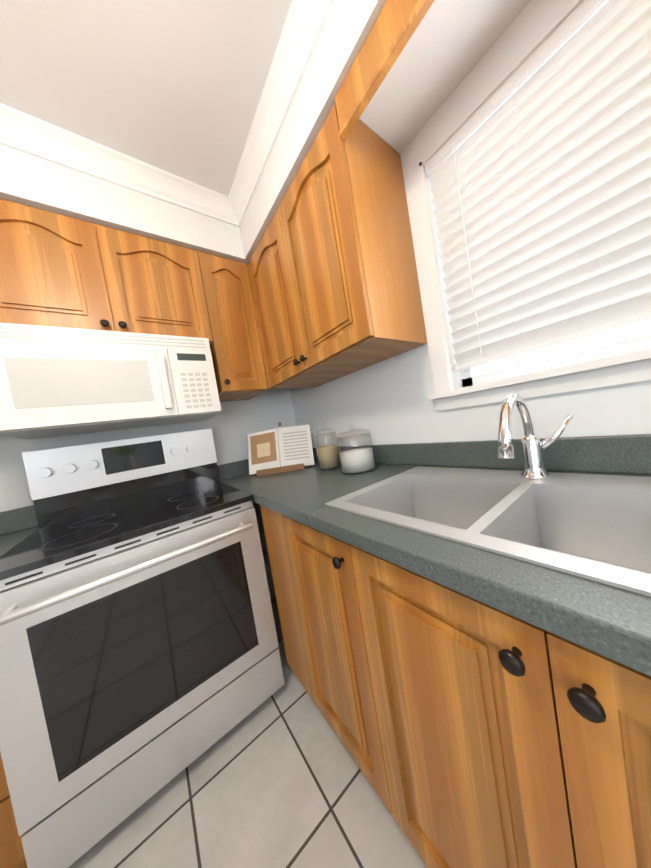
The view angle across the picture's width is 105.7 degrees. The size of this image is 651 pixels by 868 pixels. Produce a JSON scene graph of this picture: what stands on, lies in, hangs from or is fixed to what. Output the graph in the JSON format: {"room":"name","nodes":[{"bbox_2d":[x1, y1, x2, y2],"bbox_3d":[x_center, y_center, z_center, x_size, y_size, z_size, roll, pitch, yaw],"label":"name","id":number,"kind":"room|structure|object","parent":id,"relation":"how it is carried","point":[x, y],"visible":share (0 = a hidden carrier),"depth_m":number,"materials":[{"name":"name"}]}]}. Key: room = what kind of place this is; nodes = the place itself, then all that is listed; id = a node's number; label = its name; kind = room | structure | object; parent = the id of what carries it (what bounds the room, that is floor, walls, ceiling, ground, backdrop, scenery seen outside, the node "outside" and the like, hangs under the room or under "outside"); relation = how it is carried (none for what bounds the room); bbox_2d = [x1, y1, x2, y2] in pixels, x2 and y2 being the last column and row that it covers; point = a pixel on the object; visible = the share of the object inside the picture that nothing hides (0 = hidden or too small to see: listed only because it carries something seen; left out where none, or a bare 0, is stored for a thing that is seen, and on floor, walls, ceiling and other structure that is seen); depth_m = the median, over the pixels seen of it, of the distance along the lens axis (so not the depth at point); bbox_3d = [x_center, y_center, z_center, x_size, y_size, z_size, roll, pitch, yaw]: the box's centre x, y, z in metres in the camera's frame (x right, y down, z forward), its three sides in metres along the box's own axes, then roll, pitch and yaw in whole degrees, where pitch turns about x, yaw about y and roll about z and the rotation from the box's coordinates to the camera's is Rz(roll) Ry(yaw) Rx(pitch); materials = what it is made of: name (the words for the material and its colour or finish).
{"room":"kitchen","nodes":[
{"label":"kitchen","id":0,"kind":"room"},
{"bbox_2d":[0,0,291,195],"bbox_3d":[-0.660,-1.147,-3.197,6.740,0.080,8.240,-11,3,-36],"label":"ceiling","id":1,"kind":"structure","parent":0,"point":[175,87],"depth_m":0.86,"materials":[{"name":"white paint"}]},
{"bbox_2d":[0,0,530,295],"bbox_3d":[-0.631,-0.971,-3.190,6.500,0.277,8.000,-11,3,-36],"label":"soffit beam","id":2,"kind":"structure","parent":1,"relation":"attached to","point":[449,44],"depth_m":0.90,"materials":[{"name":"white paint"}]},
{"bbox_2d":[0,296,295,596],"bbox_3d":[-2.849,0.381,0.118,6.450,2.480,0.120,-11,3,-36],"label":"wall","id":3,"kind":"structure","parent":0,"point":[230,427],"depth_m":1.64,"materials":[{"name":"white paint"}]},
{"bbox_2d":[0,199,215,342],"bbox_3d":[-1.068,-0.668,1.220,0.810,0.500,0.348,-11,3,-36],"label":"upper cabinet","id":4,"kind":"object","parent":3,"relation":"attached to","point":[58,270],"depth_m":1.06,"materials":[{"name":"brown wood"}]},
{"bbox_2d":[0,323,220,438],"bbox_3d":[-0.978,-0.233,1.188,0.760,0.379,0.444,-11,3,-36],"label":"microwave","id":5,"kind":"object","parent":4,"relation":"attached to","point":[58,381],"visible":1,"depth_m":1.00,"materials":[{"name":"white plastic"}]},
{"bbox_2d":[0,103,235,224],"bbox_3d":[-2.947,-0.792,-0.428,6.060,0.095,0.066,-11,3,-36],"label":"crown molding","id":6,"kind":"structure","parent":3,"relation":"attached to","point":[20,131],"depth_m":1.06,"materials":[{"name":"white wood"}]},
{"bbox_2d":[200,252,267,401],"bbox_3d":[-0.641,-0.613,1.528,0.326,0.768,0.348,-11,3,-36],"label":"upper cabinet","id":7,"kind":"object","parent":3,"relation":"attached to","point":[237,359],"depth_m":1.41,"materials":[{"name":"brown wood"}]},
{"bbox_2d":[224,0,334,227],"bbox_3d":[1.698,-1.498,-1.623,0.066,0.095,7.701,-11,3,-36],"label":"crown molding","id":8,"kind":"structure","parent":3,"relation":"attached to","point":[305,22],"depth_m":0.93,"materials":[{"name":"white wood"}]},
{"bbox_2d":[68,595,427,867],"bbox_3d":[-0.254,1.363,-3.103,6.740,0.050,8.240,-11,3,-36],"label":"floor","id":9,"kind":"structure","parent":0,"point":[277,779],"depth_m":0.78,"materials":[{"name":"white tile"}]},
{"bbox_2d":[0,753,26,867],"bbox_3d":[-1.325,0.926,0.707,0.696,0.874,0.659,-11,3,-36],"label":"base cabinet","id":10,"kind":"object","parent":9,"relation":"on","point":[12,854],"visible":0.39,"depth_m":0.67,"materials":[{"name":"brown wood"}]},
{"bbox_2d":[0,505,38,556],"bbox_3d":[-1.413,0.426,0.691,0.708,0.140,0.646,-11,3,-36],"label":"countertop","id":11,"kind":"structure","parent":10,"relation":"on","point":[18,526],"depth_m":1.09,"materials":[{"name":"laminate"}]},
{"bbox_2d":[0,428,284,867],"bbox_3d":[-0.740,0.624,1.087,0.760,1.255,0.712,-11,3,-36],"label":"range","id":12,"kind":"object","parent":9,"relation":"on","point":[140,662],"visible":1,"depth_m":0.83,"materials":[{"name":"silver metal"}]},
{"bbox_2d":[260,505,303,685],"bbox_3d":[0.099,0.678,1.200,0.628,0.874,0.265,-11,3,-36],"label":"base cabinet","id":13,"kind":"object","parent":9,"relation":"on","point":[272,535],"depth_m":1.05,"materials":[{"name":"brown wood"}]},
{"bbox_2d":[217,434,650,676],"bbox_3d":[0.411,0.134,0.627,0.650,0.140,2.943,-11,3,-36],"label":"countertop","id":14,"kind":"structure","parent":13,"relation":"on","point":[610,622],"depth_m":0.51,"materials":[{"name":"laminate"}]},
{"bbox_2d":[247,422,314,475],"bbox_3d":[-0.303,0.080,1.630,0.403,0.319,0.349,-11,3,-36],"label":"cookbook stand","id":15,"kind":"object","parent":14,"relation":"on","point":[278,450],"visible":0.98,"depth_m":1.60,"materials":[{"name":"white paper"}]},
{"bbox_2d":[313,425,340,469],"bbox_3d":[0.008,0.067,1.422,0.132,0.260,0.132,-11,3,-36],"label":"jar","id":16,"kind":"object","parent":14,"relation":"on","point":[328,456],"visible":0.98,"depth_m":1.38,"materials":[{"name":"clear glass"}]},
{"bbox_2d":[336,425,375,473],"bbox_3d":[0.146,0.065,1.219,0.176,0.235,0.176,-11,3,-36],"label":"jar","id":17,"kind":"object","parent":14,"relation":"on","point":[357,460],"visible":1,"depth_m":1.16,"materials":[{"name":"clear glass"}]},
{"bbox_2d":[325,466,650,596],"bbox_3d":[0.463,0.241,0.598,0.514,0.178,0.834,-11,3,-36],"label":"sink basin","id":18,"kind":"object","parent":14,"relation":"in","point":[595,527],"visible":0.56,"depth_m":0.60,"materials":[{"name":"white ceramic"}]},
{"bbox_2d":[497,393,573,478],"bbox_3d":[0.535,0.012,0.633,0.256,0.246,0.122,-11,3,-36],"label":"faucet","id":19,"kind":"object","parent":14,"relation":"on","point":[532,444],"visible":1,"depth_m":0.68,"materials":[{"name":"silver metal"}]},
{"bbox_2d":[276,512,367,773],"bbox_3d":[0.232,0.663,1.019,0.628,0.874,0.294,-11,3,-36],"label":"base cabinet","id":20,"kind":"object","parent":9,"relation":"on","point":[311,556],"depth_m":0.82,"materials":[{"name":"brown wood"}]},
{"bbox_2d":[332,553,650,867],"bbox_3d":[0.540,0.699,0.617,0.628,0.735,0.850,-11,3,-36],"label":"base cabinet","id":21,"kind":"object","parent":9,"relation":"on","point":[470,732],"depth_m":0.41,"materials":[{"name":"brown wood"}]},
{"bbox_2d":[288,0,650,446],"bbox_3d":[2.163,-0.381,-1.187,0.120,2.480,8.240,-11,3,-36],"label":"wall","id":22,"kind":"structure","parent":0,"point":[384,402],"depth_m":0.97,"materials":[{"name":"white paint"}]},
{"bbox_2d":[247,104,427,388],"bbox_3d":[-0.035,-0.700,1.239,0.379,0.768,0.842,-11,3,-36],"label":"upper cabinet","id":23,"kind":"object","parent":22,"relation":"attached to","point":[333,274],"visible":1,"depth_m":0.95,"materials":[{"name":"brown wood"}]},
{"bbox_2d":[335,0,434,139],"bbox_3d":[0.313,-1.052,0.434,0.024,0.125,0.908,-11,3,-36],"label":"valance","id":24,"kind":"object","parent":23,"relation":"attached to","point":[394,28],"visible":1,"depth_m":0.67,"materials":[{"name":"brown wood"}]},
{"bbox_2d":[419,0,650,410],"bbox_3d":[0.691,-0.601,0.666,0.144,0.953,0.940,-11,3,-36],"label":"window frame","id":25,"kind":"structure","parent":22,"relation":"attached to","point":[625,362],"depth_m":0.79,"materials":[{"name":"white wood"}]},
{"bbox_2d":[425,0,650,370],"bbox_3d":[0.687,-0.669,0.669,0.057,0.792,0.758,-11,3,-36],"label":"blinds","id":26,"kind":"object","parent":22,"relation":"attached to","point":[538,168],"visible":1,"depth_m":0.70,"materials":[{"name":"white plastic"}]},
{"bbox_2d":[473,320,650,376],"bbox_3d":[0.757,-0.650,0.718,0.001,0.880,0.790,-11,3,-36],"label":"sink window","id":27,"kind":"structure","parent":22,"relation":"in","point":[635,331],"depth_m":0.78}
]}

